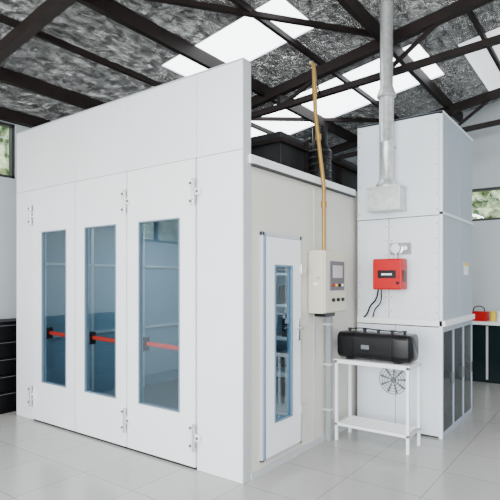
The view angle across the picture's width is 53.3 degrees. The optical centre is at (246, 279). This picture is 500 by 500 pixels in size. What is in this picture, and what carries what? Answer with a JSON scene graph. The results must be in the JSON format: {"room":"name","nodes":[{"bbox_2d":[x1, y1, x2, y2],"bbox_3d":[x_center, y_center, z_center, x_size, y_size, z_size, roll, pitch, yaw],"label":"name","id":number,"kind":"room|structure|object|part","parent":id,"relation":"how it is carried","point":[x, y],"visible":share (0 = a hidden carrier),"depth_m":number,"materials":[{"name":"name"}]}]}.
{"room":"auto repair garage","nodes":[
{"label":"auto repair garage","id":0,"kind":"room"},
{"bbox_2d":[0,120,29,318],"bbox_3d":[-3.450,-0.300,6.136,0.150,3.800,12.500,0,0,37],"label":"wall","id":1,"kind":"structure","parent":0,"point":[8,186],"depth_m":6.50,"materials":[{"name":"paint"}]},
{"bbox_2d":[0,121,14,178],"bbox_3d":[-3.673,-1.690,5.829,0.080,0.720,1.940,0,0,37],"label":"frame","id":2,"kind":"object","parent":1,"relation":"attached to","point":[11,127],"visible":0.83,"depth_m":6.57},
{"bbox_2d":[0,381,499,499],"bbox_3d":[1.826,1.650,2.214,13.300,0.100,12.800,0,0,37],"label":"floor","id":3,"kind":"structure","parent":0,"point":[39,460],"depth_m":4.23,"materials":[{"name":"tile"}]},
{"bbox_2d":[0,318,16,413],"bbox_3d":[-3.434,1.050,5.595,0.482,1.100,2.450,0,0,37],"label":"tool cabinet","id":4,"kind":"object","parent":3,"relation":"on","point":[8,327],"visible":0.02,"depth_m":5.99,"materials":[{"name":"black metal"}]},
{"bbox_3d":[-2.776,0.625,6.109,0.025,0.190,0.780,0,0,37],"label":"drawer","id":5,"kind":"part","parent":4,"relation":"part of","materials":[{"name":"black metal"}]},
{"bbox_3d":[-2.776,0.830,6.109,0.025,0.190,0.780,0,0,37],"label":"drawer","id":6,"kind":"part","parent":4,"relation":"part of","materials":[{"name":"black metal"}]},
{"bbox_3d":[-2.776,1.035,6.109,0.025,0.190,0.780,0,0,37],"label":"drawer","id":7,"kind":"part","parent":4,"relation":"part of","materials":[{"name":"black metal"}]},
{"bbox_3d":[-2.776,1.240,6.109,0.025,0.190,0.780,0,0,37],"label":"drawer","id":8,"kind":"part","parent":4,"relation":"part of","materials":[{"name":"black metal"}]},
{"bbox_3d":[-2.776,1.445,6.109,0.025,0.190,0.780,0,0,37],"label":"drawer","id":9,"kind":"part","parent":4,"relation":"part of","materials":[{"name":"black metal"}]},
{"bbox_2d":[16,57,361,483],"bbox_3d":[0.135,-0.071,6.865,3.464,3.342,5.052,0,0,37],"label":"booth","id":10,"kind":"object","parent":3,"relation":"on","point":[153,242],"visible":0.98,"depth_m":4.63,"materials":[{"name":"white metal"}]},
{"bbox_3d":[-2.564,0.286,5.833,0.363,2.628,0.070,0,0,37],"label":"panel","id":11,"kind":"part","parent":10,"relation":"part of","materials":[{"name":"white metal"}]},
{"bbox_3d":[-2.447,-0.740,5.676,0.120,0.220,0.027,0,0,37],"label":"hinge plate","id":12,"kind":"part","parent":10,"relation":"part of","materials":[{"name":"white metal"}]},
{"bbox_3d":[-2.447,1.320,5.676,0.120,0.220,0.027,0,0,37],"label":"hinge plate","id":13,"kind":"part","parent":10,"relation":"part of","materials":[{"name":"silver metal"}]},
{"bbox_3d":[-2.099,0.278,5.465,0.798,2.604,0.055,0,0,37],"label":"door","id":14,"kind":"part","parent":10,"relation":"part of","materials":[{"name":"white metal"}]},
{"bbox_3d":[-1.445,0.278,4.979,0.808,2.604,0.055,0,0,37],"label":"door","id":15,"kind":"part","parent":10,"relation":"part of","materials":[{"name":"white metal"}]},
{"bbox_3d":[-1.139,-0.740,4.703,0.120,0.220,0.027,0,0,37],"label":"hinge plate","id":16,"kind":"part","parent":10,"relation":"part of","materials":[{"name":"white metal"}]},
{"bbox_3d":[-1.139,1.320,4.703,0.120,0.220,0.027,0,0,37],"label":"hinge plate","id":17,"kind":"part","parent":10,"relation":"part of","materials":[{"name":"silver metal"}]},
{"bbox_3d":[-0.763,0.278,4.473,0.866,2.604,0.055,0,0,37],"label":"door","id":18,"kind":"part","parent":10,"relation":"part of","materials":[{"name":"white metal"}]},
{"bbox_3d":[-0.434,-0.740,4.179,0.120,0.220,0.027,0,0,37],"label":"hinge plate","id":19,"kind":"part","parent":10,"relation":"part of","materials":[{"name":"white metal"}]},
{"bbox_3d":[-0.434,1.320,4.179,0.120,0.220,0.027,0,0,37],"label":"hinge plate","id":20,"kind":"part","parent":10,"relation":"part of","materials":[{"name":"white metal"}]},
{"bbox_3d":[-0.203,0.286,4.078,0.481,2.628,0.070,0,0,37],"label":"panel","id":21,"kind":"part","parent":10,"relation":"part of","materials":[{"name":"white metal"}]},
{"bbox_3d":[0.002,-0.065,3.942,0.010,3.330,0.104,0,0,37],"label":"corner trim","id":22,"kind":"part","parent":10,"relation":"part of","materials":[{"name":"metal"}]},
{"bbox_3d":[0.302,0.550,4.349,0.045,1.900,0.638,0,0,37],"label":"door frame","id":23,"kind":"part","parent":10,"relation":"part of","materials":[{"name":"metal"}]},
{"bbox_2d":[276,273,286,377],"bbox_3d":[0.104,0.744,7.357,2.140,1.688,0.540,0,0,37],"label":"storage rack","id":24,"kind":"object","parent":10,"relation":"on","point":[281,290],"visible":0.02,"depth_m":6.93,"materials":[{"name":"metal"}]},
{"bbox_3d":[0.310,0.557,4.343,0.045,1.836,0.560,0,0,37],"label":"door","id":25,"kind":"part","parent":10,"relation":"part of","materials":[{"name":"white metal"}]},
{"bbox_3d":[0.476,0.450,4.520,0.010,0.200,0.040,0,0,37],"label":"door lock plate","id":26,"kind":"part","parent":10,"relation":"part of","materials":[{"name":"silver metal"}]},
{"bbox_3d":[0.616,1.575,4.759,0.020,0.050,1.940,0,0,37],"label":"rail","id":27,"kind":"part","parent":10,"relation":"part of","materials":[{"name":"metal"}]},
{"bbox_2d":[251,131,357,191],"bbox_3d":[0.365,-1.240,7.163,2.650,0.520,3.600,0,0,37],"label":"air duct","id":28,"kind":"structure","parent":10,"relation":"on","point":[280,147],"depth_m":5.20,"materials":[{"name":"metal"}]},
{"bbox_2d":[308,126,332,181],"bbox_3d":[0.773,-1.299,5.240,0.260,0.600,0.260,0,0,37],"label":"housing","id":29,"kind":"object","parent":10,"relation":"on","point":[314,169],"visible":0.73,"depth_m":5.16,"materials":[{"name":"black paint"}]},
{"bbox_2d":[308,250,345,316],"bbox_3d":[0.800,0.035,4.846,0.197,0.630,0.480,0,0,37],"label":"control box","id":30,"kind":"object","parent":10,"relation":"attached to","point":[326,269],"visible":1,"depth_m":4.70,"materials":[{"name":"grey plastic"}]},
{"bbox_2d":[309,61,326,249],"bbox_3d":[0.759,-1.296,5.480,0.171,2.027,1.413,0,0,6],"label":"conduit","id":31,"kind":"object","parent":30,"relation":"attached to","point":[315,87],"visible":0.98,"depth_m":4.80,"materials":[{"name":"metal"}]},
{"bbox_3d":[0.858,0.018,4.809,0.020,0.575,0.450,0,0,37],"label":"cabinet door","id":32,"kind":"part","parent":30,"relation":"part of","materials":[{"name":"beige metal"}]},
{"bbox_2d":[323,316,333,440],"bbox_3d":[0.818,0.963,4.982,0.079,1.275,0.080,0,0,37],"label":"duct","id":33,"kind":"object","parent":10,"relation":"attached to","point":[328,408],"visible":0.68,"depth_m":4.96,"materials":[{"name":"metal"}]},
{"bbox_3d":[0.925,0.300,5.251,0.070,2.600,0.989,0,0,37],"label":"panel","id":34,"kind":"part","parent":10,"relation":"part of","materials":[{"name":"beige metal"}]},
{"bbox_3d":[1.520,0.300,6.051,0.070,2.600,0.994,0,0,37],"label":"panel","id":35,"kind":"part","parent":10,"relation":"part of","materials":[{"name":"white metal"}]},
{"bbox_2d":[334,356,421,454],"bbox_3d":[1.284,1.194,4.900,0.765,0.812,0.355,0,0,37],"label":"metal stand","id":36,"kind":"object","parent":3,"relation":"on","point":[407,431],"visible":0.91,"depth_m":4.81,"materials":[{"name":"white metal"}]},
{"bbox_2d":[337,327,418,363],"bbox_3d":[1.282,0.631,4.893,0.730,0.314,0.288,0,0,37],"label":"tank","id":37,"kind":"object","parent":36,"relation":"on","point":[403,347],"visible":1,"depth_m":4.76,"materials":[{"name":"black paint"}]},
{"bbox_3d":[1.146,0.650,4.819,0.080,0.040,0.007,0,0,37],"label":"plate","id":38,"kind":"part","parent":37,"relation":"part of","materials":[{"name":"grey plastic"}]},
{"bbox_2d":[357,110,474,438],"bbox_3d":[1.995,-0.050,5.777,0.940,3.300,1.300,0,0,37],"label":"heating unit","id":39,"kind":"object","parent":3,"relation":"on","point":[433,153],"visible":0.9,"depth_m":5.25,"materials":[{"name":"white metal"}]},
{"bbox_2d":[363,290,381,317],"bbox_3d":[1.367,0.252,5.366,0.058,0.319,0.259,0,0,-28],"label":"cables","id":40,"kind":"object","parent":39,"relation":"attached to","point":[373,302],"visible":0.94,"depth_m":5.33,"materials":[{"name":"black rubber"}]},
{"bbox_3d":[1.385,-1.188,5.442,0.354,1.015,0.026,0,0,37],"label":"panel","id":41,"kind":"part","parent":39,"relation":"part of","materials":[{"name":"white metal"}]},
{"bbox_3d":[1.385,-0.128,5.442,0.354,1.075,0.026,0,0,37],"label":"panel","id":42,"kind":"part","parent":39,"relation":"part of","materials":[{"name":"white metal"}]},
{"bbox_3d":[1.413,1.030,5.421,0.430,1.100,0.026,0,0,37],"label":"panel","id":43,"kind":"part","parent":39,"relation":"part of","materials":[{"name":"white metal"}]},
{"bbox_2d":[367,1,406,213],"bbox_3d":[1.468,-1.805,5.218,0.360,2.170,0.223,0,0,37],"label":"flue","id":44,"kind":"object","parent":39,"relation":"attached to","point":[388,196],"visible":1,"depth_m":5.16,"materials":[{"name":"silver metal"}]},
{"bbox_2d":[373,258,406,289],"bbox_3d":[1.501,-0.060,5.199,0.315,0.320,0.213,0,0,37],"label":"gas burner","id":45,"kind":"object","parent":39,"relation":"attached to","point":[388,274],"visible":1,"depth_m":5.12,"materials":[{"name":"red metal"}]},
{"bbox_3d":[1.442,-0.060,5.125,0.190,0.080,0.009,0,0,37],"label":"plate","id":46,"kind":"part","parent":45,"relation":"part of","materials":[{"name":"black paint"}]},
{"bbox_2d":[379,368,405,393],"bbox_3d":[1.554,1.060,5.280,0.306,0.306,0.020,0,0,37],"label":"ventilation fan","id":47,"kind":"object","parent":39,"relation":"attached to","point":[392,379],"visible":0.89,"depth_m":5.28,"materials":[{"name":"grey metal"}]},
{"bbox_2d":[390,242,410,257],"bbox_3d":[1.598,-0.305,5.210,0.220,0.169,0.080,0,0,37],"label":"gas valve","id":48,"kind":"object","parent":39,"relation":"attached to","point":[395,248],"visible":0.94,"depth_m":5.20,"materials":[{"name":"silver metal"}]},
{"bbox_3d":[1.738,-1.188,5.179,0.514,1.015,0.026,0,0,37],"label":"panel","id":49,"kind":"part","parent":39,"relation":"part of","materials":[{"name":"white metal"}]},
{"bbox_3d":[1.738,-0.128,5.179,0.514,1.075,0.026,0,0,37],"label":"panel","id":50,"kind":"part","parent":39,"relation":"part of","materials":[{"name":"white metal"}]},
{"bbox_3d":[1.768,1.030,5.157,0.445,1.100,0.026,0,0,37],"label":"panel","id":51,"kind":"part","parent":39,"relation":"part of","materials":[{"name":"white metal"}]},
{"bbox_3d":[1.960,-0.050,5.013,0.034,3.300,0.032,0,0,37],"label":"corner post","id":52,"kind":"part","parent":39,"relation":"part of","materials":[{"name":"white metal"}]},
{"bbox_3d":[2.085,1.040,5.206,0.035,1.020,0.406,0,0,37],"label":"glass filter door","id":53,"kind":"part","parent":39,"relation":"part of","materials":[{"name":"clear glass"}]},
{"bbox_3d":[2.165,-1.187,5.293,0.030,1.014,0.647,0,0,37],"label":"panel","id":54,"kind":"part","parent":39,"relation":"part of","materials":[{"name":"white metal"}]},
{"bbox_3d":[2.165,-0.127,5.293,0.030,1.074,0.647,0,0,37],"label":"panel","id":55,"kind":"part","parent":39,"relation":"part of","materials":[{"name":"white metal"}]},
{"bbox_3d":[2.199,1.040,5.311,0.022,0.120,0.015,0,0,37],"label":"filter door handle","id":56,"kind":"part","parent":39,"relation":"part of","materials":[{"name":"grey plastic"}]},
{"bbox_3d":[2.337,1.040,5.541,0.050,1.120,1.270,0,0,37],"label":"frame","id":57,"kind":"part","parent":39,"relation":"part of","materials":[{"name":"white metal"}]},
{"bbox_3d":[2.341,1.040,5.551,0.035,1.020,0.406,0,0,37],"label":"glass filter door","id":58,"kind":"part","parent":39,"relation":"part of","materials":[{"name":"clear glass"}]},
{"bbox_3d":[2.542,-1.187,5.800,0.030,1.014,0.602,0,0,37],"label":"panel","id":59,"kind":"part","parent":39,"relation":"part of","materials":[{"name":"white metal"}]},
{"bbox_3d":[2.542,-0.127,5.800,0.030,1.074,0.602,0,0,37],"label":"panel","id":60,"kind":"part","parent":39,"relation":"part of","materials":[{"name":"white metal"}]},
{"bbox_3d":[2.592,1.040,5.888,0.035,1.020,0.386,0,0,37],"label":"glass filter door","id":61,"kind":"part","parent":39,"relation":"part of","materials":[{"name":"glass"}]},
{"bbox_2d":[472,319,499,383],"bbox_3d":[4.658,1.125,7.448,3.200,0.950,0.680,0,0,37],"label":"workbench","id":62,"kind":"object","parent":3,"relation":"on","point":[485,334],"visible":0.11,"depth_m":7.75,"materials":[{"name":"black metal"}]},
{"bbox_2d":[472,306,488,320],"bbox_3d":[3.720,0.530,7.971,0.270,0.240,0.200,0,0,37],"label":"toolbox","id":63,"kind":"object","parent":62,"relation":"on","point":[479,315],"visible":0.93,"depth_m":7.88,"materials":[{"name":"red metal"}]},
{"bbox_3d":[3.746,1.135,7.755,0.030,0.830,0.015,0,0,37],"label":"door rail","id":64,"kind":"part","parent":62,"relation":"part of","materials":[{"name":"metal"}]},
{"bbox_2d":[490,311,495,320],"bbox_3d":[3.906,0.570,7.895,0.096,0.160,0.094,0,0,37],"label":"paint can","id":65,"kind":"object","parent":62,"relation":"on","point":[492,313],"visible":0.97,"depth_m":7.86,"materials":[{"name":"yellow metal"}]},
{"bbox_2d":[497,311,499,321],"bbox_3d":[3.986,0.570,7.835,0.096,0.160,0.094,0,0,37],"label":"paint can","id":66,"kind":"object","parent":62,"relation":"on","point":[498,312],"visible":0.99,"depth_m":7.81,"materials":[{"name":"white metal"}]},
{"bbox_2d":[0,0,499,154],"bbox_3d":[1.826,-2.696,2.214,13.600,1.088,13.100,0,0,37],"label":"ceiling","id":67,"kind":"structure","parent":0,"point":[78,25],"depth_m":5.74,"materials":[{"name":"metal"}]},
{"bbox_2d":[164,0,310,75],"bbox_3d":[-0.113,-2.690,5.681,1.690,0.270,0.790,0,0,37],"label":"skylight","id":68,"kind":"object","parent":67,"relation":"attached to","point":[247,38],"visible":0.5,"depth_m":5.61,"materials":[{"name":"white glass"}]},
{"bbox_2d":[0,0,499,158],"bbox_3d":[1.826,-2.560,2.214,13.019,1.158,12.500,0,0,37],"label":"roof trusses","id":69,"kind":"structure","parent":67,"relation":"attached to","point":[31,26],"depth_m":5.58,"materials":[{"name":"metal"}]},
{"bbox_2d":[251,44,442,136],"bbox_3d":[1.041,-2.656,7.595,3.520,0.563,1.240,0,0,37],"label":"skylight","id":70,"kind":"object","parent":67,"relation":"attached to","point":[336,104],"visible":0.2,"depth_m":7.40,"materials":[{"name":"white glass"}]},
{"bbox_2d":[458,27,499,90],"bbox_3d":[3.948,-3.122,6.618,1.690,0.270,2.140,0,0,37],"label":"skylight","id":71,"kind":"object","parent":67,"relation":"attached to","point":[481,61],"visible":0.5,"depth_m":6.91,"materials":[{"name":"white glass"}]},
{"bbox_2d":[344,101,499,318],"bbox_3d":[5.600,-0.820,7.290,13.300,4.840,0.150,0,0,37],"label":"wall","id":72,"kind":"structure","parent":0,"point":[486,141],"depth_m":8.38,"materials":[{"name":"paint"}]},
{"bbox_2d":[472,187,499,220],"bbox_3d":[4.594,-1.275,8.032,2.500,0.550,0.080,0,0,37],"label":"frame","id":73,"kind":"object","parent":72,"relation":"attached to","point":[491,188],"visible":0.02,"depth_m":8.40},
{"label":"outside","id":74,"kind":"structure","parent":0,"visible":0},
{"bbox_3d":[-0.031,1.810,3.906,60.000,0.180,60.000,0,0,37],"label":"ground","id":75,"kind":"structure","parent":74,"visible":0},
{"bbox_2d":[0,126,8,174],"bbox_3d":[-6.739,-0.660,5.777,0.438,4.719,13.000,0,0,37],"label":"hedge","id":76,"kind":"object","parent":75,"relation":"on","point":[4,132],"visible":0.02,"depth_m":8.98,"materials":[{"name":"green plant"}]},
{"bbox_2d":[472,190,499,218],"bbox_3d":[6.439,-0.359,10.934,10.000,4.118,0.439,0,0,37],"label":"hedge","id":77,"kind":"object","parent":75,"relation":"on","point":[485,204],"visible":0.02,"depth_m":11.51,"materials":[{"name":"green plant"}]}
]}

